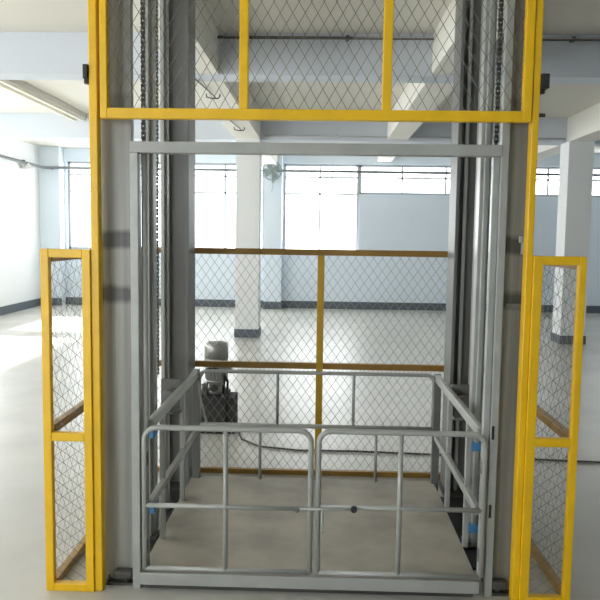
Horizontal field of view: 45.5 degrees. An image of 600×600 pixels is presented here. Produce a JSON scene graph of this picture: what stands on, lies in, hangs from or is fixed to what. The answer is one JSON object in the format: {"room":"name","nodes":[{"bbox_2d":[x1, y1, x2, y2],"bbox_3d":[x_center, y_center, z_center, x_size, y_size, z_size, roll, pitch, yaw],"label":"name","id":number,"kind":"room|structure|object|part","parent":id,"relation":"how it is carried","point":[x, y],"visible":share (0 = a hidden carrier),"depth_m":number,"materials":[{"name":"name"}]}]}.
{"room":"empty warehouse","nodes":[
{"label":"empty warehouse","id":0,"kind":"room"},
{"bbox_2d":[0,140,40,306],"bbox_3d":[-6.037,-0.736,5.971,0.240,3.420,19.650,1,5,2],"label":"wall","id":1,"kind":"structure","parent":0,"point":[20,281],"depth_m":14.39,"materials":[{"name":"white paint"}]},
{"bbox_2d":[0,298,40,315],"bbox_3d":[-5.930,0.890,6.104,0.020,0.160,19.630,1,5,2],"label":"baseboard","id":2,"kind":"structure","parent":1,"relation":"attached to","point":[20,306],"depth_m":14.44,"materials":[{"name":"grey paint"}]},
{"bbox_2d":[0,155,599,176],"bbox_3d":[1.726,-2.401,11.468,14.900,0.156,7.370,1,5,2],"label":"conduit pipe","id":3,"kind":"object","parent":1,"relation":"attached to","point":[1,156],"visible":0.68,"depth_m":15.08,"materials":[{"name":"grey metal"}]},
{"bbox_2d":[21,163,34,169],"bbox_3d":[-5.514,-2.725,14.489,0.280,0.158,0.280,1,5,2],"label":"wall lamp","id":4,"kind":"object","parent":3,"relation":"hanging from","point":[28,166],"visible":1,"depth_m":14.42,"materials":[{"name":"white paint"}]},
{"bbox_2d":[0,304,599,599],"bbox_3d":[1.554,1.168,5.909,15.400,0.150,20.050,1,5,2],"label":"floor","id":5,"kind":"structure","parent":0,"point":[22,495],"depth_m":6.20,"materials":[{"name":"concrete"}]},
{"bbox_2d":[39,146,65,304],"bbox_3d":[-5.400,-1.600,15.602,0.440,3.420,0.280,1,5,2],"label":"pier","id":6,"kind":"object","parent":5,"relation":"on","point":[51,182],"visible":0.71,"depth_m":15.45,"materials":[{"name":"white paint"}]},
{"bbox_2d":[52,298,61,305],"bbox_3d":[-5.422,0.036,15.602,0.450,0.160,0.015,1,5,2],"label":"baseboard","id":7,"kind":"object","parent":6,"relation":"attached to","point":[54,300],"visible":0.36,"depth_m":15.59,"materials":[{"name":"grey paint"}]},
{"bbox_2d":[40,249,94,591],"bbox_3d":[-1.016,0.541,3.144,0.216,1.527,0.036,1,5,2],"label":"fence","id":8,"kind":"object","parent":5,"relation":"on","point":[50,435],"visible":1,"depth_m":3.13,"materials":[{"name":"yellow metal"}]},
{"bbox_3d":[-1.006,-0.201,3.077,0.144,0.037,0.034,1,5,2],"label":"rail","id":9,"kind":"part","parent":8,"relation":"part of","materials":[{"name":"yellow metal"}]},
{"bbox_3d":[-1.017,0.600,3.149,0.144,0.038,0.034,1,5,2],"label":"rail","id":10,"kind":"part","parent":8,"relation":"part of","materials":[{"name":"yellow metal"}]},
{"bbox_3d":[-1.027,1.284,3.211,0.144,0.035,0.034,1,5,2],"label":"rail","id":11,"kind":"part","parent":8,"relation":"part of","materials":[{"name":"yellow metal"}]},
{"bbox_2d":[51,247,141,579],"bbox_3d":[-1.078,0.472,3.958,0.036,1.505,1.591,1,5,2],"label":"mesh fence","id":12,"kind":"object","parent":5,"relation":"on","point":[64,569],"visible":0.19,"depth_m":3.39,"materials":[{"name":"metal"}]},
{"bbox_3d":[-1.078,0.500,3.961,0.036,0.040,1.590,1,5,2],"label":"rail","id":13,"kind":"part","parent":12,"relation":"part of","materials":[{"name":"metal"}]},
{"bbox_3d":[-1.088,1.204,4.025,0.036,0.035,1.590,1,5,2],"label":"rail","id":14,"kind":"part","parent":12,"relation":"part of","materials":[{"name":"metal"}]},
{"bbox_3d":[-1.067,-0.257,3.892,0.036,0.040,1.590,1,5,2],"label":"rail","id":15,"kind":"part","parent":12,"relation":"part of","materials":[{"name":"metal"}]},
{"bbox_2d":[88,0,105,590],"bbox_3d":[-0.877,-0.366,3.076,0.035,3.350,0.053,1,5,2],"label":"post","id":16,"kind":"object","parent":5,"relation":"on","point":[93,5],"visible":1,"depth_m":3.09,"materials":[{"name":"yellow metal"}]},
{"bbox_2d":[82,64,88,84],"bbox_3d":[-0.898,-0.948,3.008,0.022,0.080,0.045,1,5,2],"label":"switch","id":17,"kind":"object","parent":16,"relation":"attached to","point":[85,67],"visible":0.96,"depth_m":2.99,"materials":[{"name":"black plastic"}]},
{"bbox_2d":[101,0,133,585],"bbox_3d":[-0.809,-0.394,3.219,0.167,3.380,0.250,1,5,2],"label":"lift column","id":18,"kind":"structure","parent":5,"relation":"on","point":[116,135],"depth_m":3.18,"materials":[{"name":"metal"}]},
{"bbox_3d":[-0.833,1.283,3.376,0.167,0.012,0.240,1,5,2],"label":"foot plate","id":19,"kind":"part","parent":18,"relation":"part of","materials":[{"name":"grey metal"}]},
{"bbox_2d":[150,533,159,552],"bbox_3d":[-0.760,1.256,3.684,0.034,0.012,0.228,1,5,2],"label":"base plate","id":20,"kind":"object","parent":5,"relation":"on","point":[152,542],"depth_m":3.68,"materials":[{"name":"black metal"}]},
{"bbox_2d":[158,510,159,526],"bbox_3d":[-0.789,1.227,4.000,0.057,0.012,0.224,1,5,2],"label":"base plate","id":21,"kind":"object","parent":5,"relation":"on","point":[158,510],"depth_m":4.00,"materials":[{"name":"metal"}]},
{"bbox_2d":[166,508,173,522],"bbox_3d":[-0.750,1.224,4.045,0.035,0.012,0.203,1,5,2],"label":"base plate","id":22,"kind":"object","parent":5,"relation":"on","point":[168,513],"depth_m":4.07,"materials":[{"name":"black metal"}]},
{"bbox_2d":[170,490,179,502],"bbox_3d":[-0.765,1.197,4.338,0.083,0.012,0.200,1,5,2],"label":"base plate","id":23,"kind":"object","parent":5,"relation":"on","point":[174,496],"depth_m":4.35,"materials":[{"name":"black metal"}]},
{"bbox_2d":[143,0,159,539],"bbox_3d":[-0.764,-0.436,3.631,0.080,3.368,0.140,1,5,2],"label":"rail","id":24,"kind":"object","parent":23,"relation":"on","point":[150,130],"visible":0.48,"depth_m":3.63,"materials":[{"name":"grey metal"}]},
{"bbox_3d":[-0.787,1.236,3.782,0.080,0.010,0.140,1,5,2],"label":"foot plate","id":25,"kind":"part","parent":24,"relation":"part of","materials":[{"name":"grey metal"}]},
{"bbox_2d":[158,0,172,510],"bbox_3d":[-0.762,-0.471,4.019,0.068,3.368,0.120,1,5,2],"label":"rail","id":26,"kind":"object","parent":23,"relation":"on","point":[164,124],"visible":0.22,"depth_m":4.00,"materials":[{"name":"grey metal"}]},
{"bbox_3d":[-0.762,-0.471,4.019,0.038,3.368,0.080,1,5,2],"label":"rail","id":27,"kind":"part","parent":26,"relation":"part of","materials":[{"name":"grey metal"}]},
{"bbox_2d":[169,0,194,489],"bbox_3d":[-0.755,-0.505,4.463,0.203,3.380,0.330,1,5,2],"label":"lift column","id":28,"kind":"structure","parent":5,"relation":"on","point":[181,166],"depth_m":4.43,"materials":[{"name":"grey metal"}]},
{"bbox_3d":[-0.778,1.171,4.615,0.203,0.012,0.330,1,5,2],"label":"foot plate","id":29,"kind":"part","parent":28,"relation":"part of","materials":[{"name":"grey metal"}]},
{"bbox_2d":[201,340,237,433],"bbox_3d":[-0.671,0.697,5.854,0.300,0.736,0.311,1,5,2],"label":"hydraulic pump","id":30,"kind":"object","parent":5,"relation":"on","point":[214,354],"visible":0.68,"depth_m":5.74,"materials":[{"name":"paint"}]},
{"bbox_3d":[-0.706,0.908,5.880,0.235,0.310,0.300,1,5,2],"label":"tank","id":31,"kind":"part","parent":30,"relation":"part of","materials":[{"name":"metal"}]},
{"bbox_3d":[-0.683,0.545,5.846,0.176,0.200,0.176,1,5,2],"label":"motor","id":32,"kind":"part","parent":30,"relation":"part of","materials":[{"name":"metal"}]},
{"bbox_2d":[234,326,260,337],"bbox_3d":[-0.827,0.502,11.342,0.384,0.130,0.424,1,5,2],"label":"pillar base","id":33,"kind":"structure","parent":5,"relation":"on","point":[240,331],"depth_m":11.13,"materials":[{"name":"grey paint"}]},
{"bbox_2d":[235,138,261,328],"bbox_3d":[-0.806,-1.019,11.204,0.360,2.925,0.400,1,5,2],"label":"pillar","id":34,"kind":"structure","parent":33,"relation":"on","point":[248,167],"depth_m":11.01,"materials":[{"name":"white paint"}]},
{"bbox_2d":[263,155,282,301],"bbox_3d":[-0.583,-1.520,15.461,0.380,3.420,0.280,1,5,2],"label":"pier","id":35,"kind":"object","parent":5,"relation":"on","point":[273,200],"visible":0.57,"depth_m":15.33,"materials":[{"name":"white paint"}]},
{"bbox_2d":[263,302,280,308],"bbox_3d":[-0.605,0.116,15.461,0.390,0.160,0.015,1,5,2],"label":"baseboard","id":36,"kind":"object","parent":35,"relation":"attached to","point":[267,305],"visible":0.79,"depth_m":15.46,"materials":[{"name":"grey paint"}]},
{"bbox_2d":[262,162,281,191],"bbox_3d":[-0.578,-2.592,15.024,0.411,0.637,0.410,1,5,2],"label":"wall fan","id":37,"kind":"object","parent":35,"relation":"attached to","point":[272,171],"visible":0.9,"depth_m":14.88,"materials":[{"name":"silver metal"}]},
{"bbox_2d":[139,368,481,596],"bbox_3d":[0.069,0.871,3.805,1.739,0.780,1.317,1,5,2],"label":"platform","id":38,"kind":"object","parent":5,"relation":"on","point":[362,540],"visible":0.91,"depth_m":3.66,"materials":[{"name":"metal"}]},
{"bbox_3d":[-0.682,0.875,3.550,0.026,0.638,0.030,1,5,2],"label":"post","id":39,"kind":"part","parent":38,"relation":"part of","materials":[{"name":"grey metal"}]},
{"bbox_3d":[-0.664,0.872,3.861,0.028,0.037,1.210,1,5,2],"label":"rail","id":40,"kind":"part","parent":38,"relation":"part of","materials":[{"name":"grey metal"}]},
{"bbox_3d":[-0.659,0.509,3.828,0.032,0.047,1.210,1,5,2],"label":"rail","id":41,"kind":"part","parent":38,"relation":"part of","materials":[{"name":"grey metal"}]},
{"bbox_3d":[-0.666,0.829,4.058,0.026,0.638,0.030,1,5,2],"label":"post","id":42,"kind":"part","parent":38,"relation":"part of","materials":[{"name":"grey metal"}]},
{"bbox_3d":[-0.645,0.819,4.460,0.044,0.745,0.043,1,5,2],"label":"corner post","id":43,"kind":"part","parent":38,"relation":"part of","materials":[{"name":"grey metal"}]},
{"bbox_3d":[-0.597,0.632,4.400,0.062,0.272,0.020,1,5,2],"label":"stay rod","id":44,"kind":"part","parent":38,"relation":"part of","materials":[{"name":"grey metal"}]},
{"bbox_3d":[-0.249,0.948,4.453,0.018,0.342,0.018,1,5,2],"label":"leg","id":45,"kind":"part","parent":38,"relation":"part of","materials":[{"name":"grey paint"}]},
{"bbox_3d":[0.052,1.231,3.844,1.480,0.055,1.265,1,5,2],"label":"under frame","id":46,"kind":"part","parent":38,"relation":"part of","materials":[{"name":"grey metal"}]},
{"bbox_3d":[0.038,1.260,3.185,1.508,0.056,0.012,1,5,2],"label":"sill","id":47,"kind":"part","parent":38,"relation":"part of","materials":[{"name":"grey paint"}]},
{"bbox_3d":[0.097,0.783,4.427,1.444,0.026,0.025,1,5,2],"label":"rail","id":48,"kind":"part","parent":38,"relation":"part of","materials":[{"name":"grey metal"}]},
{"bbox_3d":[0.099,0.610,4.412,1.468,0.347,0.023,1,5,2],"label":"rail","id":49,"kind":"part","parent":38,"relation":"part of","materials":[{"name":"grey metal"}]},
{"bbox_3d":[0.469,0.960,4.432,0.018,0.342,0.018,1,5,2],"label":"leg","id":50,"kind":"part","parent":38,"relation":"part of","materials":[{"name":"grey paint"}]},
{"bbox_3d":[0.838,0.844,4.417,0.044,0.745,0.043,1,5,2],"label":"corner post","id":51,"kind":"part","parent":38,"relation":"part of","materials":[{"name":"grey metal"}]},
{"bbox_3d":[0.835,0.854,4.014,0.026,0.638,0.030,1,5,2],"label":"post","id":52,"kind":"part","parent":38,"relation":"part of","materials":[{"name":"grey metal"}]},
{"bbox_3d":[0.819,0.897,3.818,0.028,0.037,1.210,1,5,2],"label":"rail","id":53,"kind":"part","parent":38,"relation":"part of","materials":[{"name":"grey metal"}]},
{"bbox_3d":[0.824,0.534,3.785,0.032,0.047,1.210,1,5,2],"label":"rail","id":54,"kind":"part","parent":38,"relation":"part of","materials":[{"name":"grey metal"}]},
{"bbox_3d":[0.819,0.900,3.506,0.026,0.638,0.030,1,5,2],"label":"post","id":55,"kind":"part","parent":38,"relation":"part of","materials":[{"name":"grey metal"}]},
{"bbox_2d":[141,247,487,477],"bbox_3d":[0.092,0.420,4.736,2.330,1.510,0.040,1,5,2],"label":"mesh fence","id":56,"kind":"object","parent":5,"relation":"on","point":[318,365],"visible":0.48,"depth_m":4.72,"materials":[{"name":"metal"}]},
{"bbox_3d":[0.081,1.156,4.803,2.250,0.032,0.036,1,5,2],"label":"rail","id":57,"kind":"part","parent":56,"relation":"part of","materials":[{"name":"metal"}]},
{"bbox_3d":[0.091,0.435,4.738,2.250,0.040,0.036,1,5,2],"label":"rail","id":58,"kind":"part","parent":56,"relation":"part of","materials":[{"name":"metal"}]},
{"bbox_3d":[0.102,-0.311,4.670,2.250,0.040,0.036,1,5,2],"label":"rail","id":59,"kind":"part","parent":56,"relation":"part of","materials":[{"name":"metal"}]},
{"bbox_3d":[0.129,0.425,4.736,0.045,1.438,0.040,1,5,2],"label":"post","id":60,"kind":"part","parent":56,"relation":"part of","materials":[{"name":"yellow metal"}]},
{"bbox_2d":[130,0,514,596],"bbox_3d":[0.075,-0.369,3.081,1.613,3.380,0.055,1,5,2],"label":"frame","id":61,"kind":"object","parent":5,"relation":"on","point":[139,150],"visible":0.86,"depth_m":3.09,"materials":[{"name":"grey paint"}]},
{"bbox_3d":[-0.686,0.291,3.176,0.027,1.857,0.027,1,5,2],"label":"hinge post","id":62,"kind":"part","parent":61,"relation":"part of","materials":[{"name":"grey metal"}]},
{"bbox_2d":[141,425,313,574],"bbox_3d":[-0.327,0.891,3.177,0.769,0.669,0.046,1,5,2],"label":"gate","id":63,"kind":"object","parent":61,"relation":"attached to","point":[225,506],"visible":0.99,"depth_m":3.18,"materials":[{"name":"grey metal"}]},
{"bbox_3d":[-0.324,0.922,3.185,0.740,0.022,0.021,1,5,2],"label":"rail","id":64,"kind":"part","parent":63,"relation":"part of","materials":[{"name":"grey metal"}]},
{"bbox_3d":[-0.328,1.213,3.212,0.740,0.022,0.021,1,5,2],"label":"rail","id":65,"kind":"part","parent":63,"relation":"part of","materials":[{"name":"grey metal"}]},
{"bbox_2d":[99,0,535,122],"bbox_3d":[0.067,-1.359,2.939,1.796,1.222,0.036,1,5,2],"label":"mesh panel","id":66,"kind":"object","parent":61,"relation":"attached to","point":[386,114],"visible":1,"depth_m":2.97,"materials":[{"name":"yellow metal"}]},
{"bbox_3d":[0.055,-0.773,2.992,1.730,0.044,0.036,1,5,2],"label":"rail","id":67,"kind":"part","parent":66,"relation":"part of","materials":[{"name":"yellow metal"}]},
{"bbox_2d":[299,429,487,579],"bbox_3d":[0.405,0.903,3.154,0.835,0.669,0.047,1,5,1],"label":"gate","id":68,"kind":"object","parent":61,"relation":"attached to","point":[319,509],"visible":1,"depth_m":3.15,"materials":[{"name":"grey metal"}]},
{"bbox_3d":[0.237,0.921,3.146,0.028,0.028,0.022,1,5,2],"label":"latch knob","id":69,"kind":"part","parent":68,"relation":"part of","materials":[{"name":"black plastic"}]},
{"bbox_3d":[0.438,1.225,3.189,0.726,0.022,0.021,1,5,2],"label":"rail","id":70,"kind":"part","parent":68,"relation":"part of","materials":[{"name":"grey metal"}]},
{"bbox_3d":[0.442,0.923,3.162,0.726,0.022,0.021,1,5,2],"label":"rail","id":71,"kind":"part","parent":68,"relation":"part of","materials":[{"name":"grey metal"}]},
{"bbox_3d":[0.823,0.317,3.132,0.028,1.857,0.030,1,5,2],"label":"hinge post","id":72,"kind":"part","parent":61,"relation":"part of","materials":[{"name":"grey metal"}]},
{"bbox_2d":[238,432,599,462],"bbox_3d":[1.078,1.141,5.219,3.355,0.013,0.360,2,5,14],"label":"power cable","id":73,"kind":"object","parent":5,"relation":"on","point":[238,432],"visible":0.64,"depth_m":5.30,"materials":[{"name":"black rubber"}]},
{"bbox_2d":[440,497,478,569],"bbox_3d":[0.937,1.258,3.920,0.235,0.012,0.945,1,5,2],"label":"base plate","id":74,"kind":"object","parent":5,"relation":"on","point":[456,519],"visible":0.07,"depth_m":3.98,"materials":[{"name":"black metal"}]},
{"bbox_2d":[462,0,482,513],"bbox_3d":[0.997,-0.442,3.968,0.075,3.368,0.120,1,5,2],"label":"rail","id":75,"kind":"object","parent":74,"relation":"on","point":[482,0],"visible":0.04,"depth_m":3.98,"materials":[{"name":"grey metal"}]},
{"bbox_3d":[0.997,-0.442,3.968,0.045,3.368,0.080,1,5,2],"label":"rail","id":76,"kind":"part","parent":75,"relation":"part of","materials":[{"name":"grey metal"}]},
{"bbox_2d":[460,0,497,548],"bbox_3d":[0.917,-0.408,3.581,0.084,3.368,0.140,1,5,2],"label":"rail","id":77,"kind":"object","parent":74,"relation":"on","point":[485,129],"visible":0.73,"depth_m":3.57,"materials":[{"name":"grey metal"}]},
{"bbox_3d":[0.894,1.264,3.733,0.084,0.010,0.140,1,5,2],"label":"foot plate","id":78,"kind":"part","parent":77,"relation":"part of","materials":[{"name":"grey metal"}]},
{"bbox_2d":[438,0,481,496],"bbox_3d":[1.015,-0.476,4.411,0.195,3.380,0.330,1,5,2],"label":"lift column","id":79,"kind":"structure","parent":5,"relation":"on","point":[462,169],"depth_m":4.38,"materials":[{"name":"grey metal"}]},
{"bbox_3d":[0.992,1.201,4.563,0.195,0.012,0.330,1,5,2],"label":"foot plate","id":80,"kind":"part","parent":79,"relation":"part of","materials":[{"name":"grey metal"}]},
{"bbox_2d":[481,0,533,596],"bbox_3d":[0.948,-0.364,3.168,0.153,3.380,0.250,1,5,2],"label":"lift column","id":81,"kind":"structure","parent":5,"relation":"on","point":[518,145],"depth_m":3.14,"materials":[{"name":"metal"}]},
{"bbox_3d":[0.924,1.312,3.325,0.153,0.012,0.240,1,5,2],"label":"foot plate","id":82,"kind":"part","parent":81,"relation":"part of","materials":[{"name":"grey metal"}]},
{"bbox_3d":[0.953,0.029,3.124,0.102,0.025,0.006,1,5,2],"label":"seam plate","id":83,"kind":"part","parent":81,"relation":"part of","materials":[{"name":"grey paint"}]},
{"bbox_2d":[509,0,543,599],"bbox_3d":[0.970,-0.336,3.022,0.029,3.350,0.053,1,5,2],"label":"post","id":84,"kind":"object","parent":5,"relation":"on","point":[533,127],"visible":1,"depth_m":3.04,"materials":[{"name":"yellow metal"}]},
{"bbox_2d":[540,73,549,94],"bbox_3d":[1.009,-0.891,2.955,0.034,0.080,0.045,1,5,2],"label":"switch","id":85,"kind":"object","parent":84,"relation":"attached to","point":[545,77],"visible":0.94,"depth_m":2.93,"materials":[{"name":"black plastic"}]},
{"bbox_2d":[518,256,586,599],"bbox_3d":[1.083,0.576,3.083,0.222,1.527,0.036,1,5,2],"label":"fence","id":86,"kind":"object","parent":5,"relation":"on","point":[570,442],"visible":1,"depth_m":3.07,"materials":[{"name":"yellow metal"}]},
{"bbox_3d":[1.077,1.319,3.150,0.152,0.035,0.034,1,5,2],"label":"rail","id":87,"kind":"part","parent":86,"relation":"part of","materials":[{"name":"yellow metal"}]},
{"bbox_3d":[1.087,0.613,3.086,0.152,0.038,0.034,1,5,2],"label":"rail","id":88,"kind":"part","parent":86,"relation":"part of","materials":[{"name":"yellow metal"}]},
{"bbox_3d":[1.098,-0.166,3.015,0.152,0.037,0.034,1,5,2],"label":"rail","id":89,"kind":"part","parent":86,"relation":"part of","materials":[{"name":"yellow metal"}]},
{"bbox_2d":[530,265,576,593],"bbox_3d":[1.211,0.510,3.891,0.036,1.505,1.591,1,5,2],"label":"mesh fence","id":90,"kind":"object","parent":5,"relation":"on","point":[544,565],"visible":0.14,"depth_m":3.37,"materials":[{"name":"metal"}]},
{"bbox_3d":[1.201,1.242,3.958,0.036,0.035,1.590,1,5,2],"label":"rail","id":91,"kind":"part","parent":90,"relation":"part of","materials":[{"name":"metal"}]},
{"bbox_3d":[1.211,0.538,3.894,0.036,0.040,1.590,1,5,2],"label":"rail","id":92,"kind":"part","parent":90,"relation":"part of","materials":[{"name":"metal"}]},
{"bbox_3d":[1.221,-0.219,3.825,0.036,0.040,1.590,1,5,2],"label":"rail","id":93,"kind":"part","parent":90,"relation":"part of","materials":[{"name":"metal"}]},
{"bbox_2d":[551,332,585,344],"bbox_3d":[4.162,0.593,11.106,0.394,0.130,0.424,1,5,2],"label":"pillar base","id":94,"kind":"structure","parent":5,"relation":"on","point":[563,339],"depth_m":10.90,"materials":[{"name":"grey paint"}]},
{"bbox_2d":[552,141,594,335],"bbox_3d":[4.184,-0.928,10.968,0.370,2.925,0.400,1,5,2],"label":"pillar","id":95,"kind":"structure","parent":94,"relation":"on","point":[576,157],"depth_m":10.77,"materials":[{"name":"white paint"}]},
{"bbox_2d":[0,0,599,153],"bbox_3d":[1.604,-2.412,5.585,15.400,0.200,20.050,1,5,2],"label":"ceiling","id":96,"kind":"structure","parent":0,"point":[560,17],"depth_m":6.31,"materials":[{"name":"paint"}]},
{"bbox_2d":[0,80,85,118],"bbox_3d":[-3.555,-2.358,5.748,0.200,0.080,19.650,1,5,2],"label":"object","id":97,"kind":"structure","parent":96,"relation":"attached to","point":[20,83],"depth_m":9.46,"materials":[{"name":"paint"}]},
{"bbox_2d":[0,83,75,120],"bbox_3d":[-3.537,-2.588,8.956,0.040,0.040,4.160,1,5,2],"label":"fluorescent tube","id":98,"kind":"object","parent":97,"relation":"attached to","point":[2,86],"visible":0.89,"depth_m":9.46,"materials":[{"name":"white glass"}]},
{"bbox_2d":[0,80,84,120],"bbox_3d":[-3.397,-2.586,8.952,0.040,0.040,4.160,1,5,2],"label":"fluorescent tube","id":99,"kind":"object","parent":97,"relation":"attached to","point":[5,82],"visible":1,"depth_m":9.28,"materials":[{"name":"white glass"}]},
{"bbox_2d":[140,0,145,140],"bbox_3d":[-0.733,-1.413,3.330,0.020,1.398,0.016,1,5,2],"label":"chain","id":100,"kind":"object","parent":96,"relation":"hanging from","point":[142,13],"visible":0.79,"depth_m":3.35,"materials":[{"name":"grey metal"}]},
{"bbox_2d":[156,0,159,373],"bbox_3d":[-0.795,-0.874,3.964,0.020,2.608,0.016,1,5,2],"label":"chain","id":101,"kind":"object","parent":96,"relation":"hanging from","point":[157,97],"visible":0.51,"depth_m":3.98,"materials":[{"name":"grey metal"}]},
{"bbox_2d":[133,0,277,166],"bbox_3d":[-0.953,-2.173,5.685,0.370,0.365,19.650,1,5,2],"label":"ceiling beam","id":102,"kind":"structure","parent":96,"relation":"attached to","point":[252,128],"depth_m":6.95,"materials":[{"name":"beige paint"}]},
{"bbox_2d":[195,79,220,98],"bbox_3d":[-0.920,-2.089,7.025,0.153,0.060,0.907,1,5,2],"label":"ceiling hook","id":103,"kind":"object","parent":102,"relation":"attached to","point":[195,79],"visible":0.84,"depth_m":7.38,"materials":[{"name":"grey metal"}]},
{"bbox_2d":[0,32,599,83],"bbox_3d":[1.631,-2.216,6.591,15.000,0.370,0.300,1,5,2],"label":"ceiling beam","id":104,"kind":"structure","parent":96,"relation":"attached to","point":[23,55],"depth_m":6.50,"materials":[{"name":"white paint"}]},
{"bbox_2d":[217,35,599,42],"bbox_3d":[4.075,-2.288,6.316,10.100,0.048,0.084,1,5,2],"label":"conduit pipe","id":105,"kind":"object","parent":104,"relation":"attached to","point":[572,39],"visible":0.43,"depth_m":6.39,"materials":[{"name":"grey metal"}]},
{"bbox_2d":[0,113,599,145],"bbox_3d":[1.767,-2.617,11.031,15.000,0.370,0.300,1,5,2],"label":"ceiling beam","id":106,"kind":"structure","parent":96,"relation":"attached to","point":[13,126],"depth_m":10.96,"materials":[{"name":"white paint"}]},
{"bbox_2d":[265,135,565,139],"bbox_3d":[1.730,-2.469,10.862,4.540,0.035,0.065,1,5,2],"label":"conduit pipe","id":107,"kind":"object","parent":106,"relation":"attached to","point":[312,136],"visible":0.62,"depth_m":10.85,"materials":[{"name":"silver metal"}]},
{"bbox_2d":[377,143,394,161],"bbox_3d":[1.748,-2.897,13.281,0.300,0.220,4.230,1,5,2],"label":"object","id":108,"kind":"structure","parent":96,"relation":"attached to","point":[379,158],"depth_m":14.94,"materials":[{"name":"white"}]},
{"bbox_2d":[387,0,504,139],"bbox_3d":[1.256,-1.939,3.362,0.310,0.350,15.120,1,5,2],"label":"ceiling beam","id":109,"kind":"structure","parent":96,"relation":"attached to","point":[395,130],"depth_m":7.15,"materials":[{"name":"beige paint"}]},
{"bbox_2d":[493,0,503,144],"bbox_3d":[0.924,-1.386,3.282,0.020,1.398,0.016,1,5,2],"label":"chain","id":110,"kind":"object","parent":96,"relation":"hanging from","point":[500,19],"visible":0.86,"depth_m":3.30,"materials":[{"name":"grey metal"}]},
{"bbox_2d":[537,103,599,160],"bbox_3d":[4.064,-2.090,5.538,0.370,0.365,19.650,1,5,2],"label":"ceiling beam","id":111,"kind":"structure","parent":96,"relation":"attached to","point":[584,125],"depth_m":10.33,"materials":[{"name":"beige paint"}]},
{"bbox_2d":[64,148,599,305],"bbox_3d":[1.884,-1.503,15.648,15.400,3.420,0.240,1,5,2],"label":"wall","id":112,"kind":"structure","parent":0,"point":[385,222],"depth_m":15.56,"materials":[{"name":"blue paint"}]},
{"bbox_2d":[68,161,263,248],"bbox_3d":[-2.942,-2.054,15.727,4.330,1.910,0.060,1,5,2],"label":"window","id":113,"kind":"structure","parent":112,"relation":"in","point":[69,162],"depth_m":15.67,"materials":[{"name":"silver metal"}]},
{"bbox_2d":[283,164,359,249],"bbox_3d":[0.461,-1.998,15.627,1.640,1.910,0.060,1,5,2],"label":"window","id":114,"kind":"structure","parent":112,"relation":"in","point":[285,165],"depth_m":15.57,"materials":[{"name":"silver metal"}]},
{"bbox_2d":[66,297,599,312],"bbox_3d":[1.857,0.132,15.666,15.000,0.160,0.020,1,5,2],"label":"baseboard","id":115,"kind":"structure","parent":112,"relation":"attached to","point":[589,309],"depth_m":15.68,"materials":[{"name":"grey paint"}]},
{"bbox_2d":[359,165,491,195],"bbox_3d":[2.718,-2.592,15.504,2.860,0.640,0.060,1,5,2],"label":"window","id":116,"kind":"structure","parent":112,"relation":"in","point":[361,166],"depth_m":15.49,"materials":[{"name":"silver metal"}]},
{"bbox_2d":[536,167,599,196],"bbox_3d":[6.846,-2.524,15.383,4.600,0.640,0.060,1,5,2],"label":"window","id":117,"kind":"structure","parent":112,"relation":"in","point":[547,168],"depth_m":15.40,"materials":[{"name":"silver metal"}]}
]}

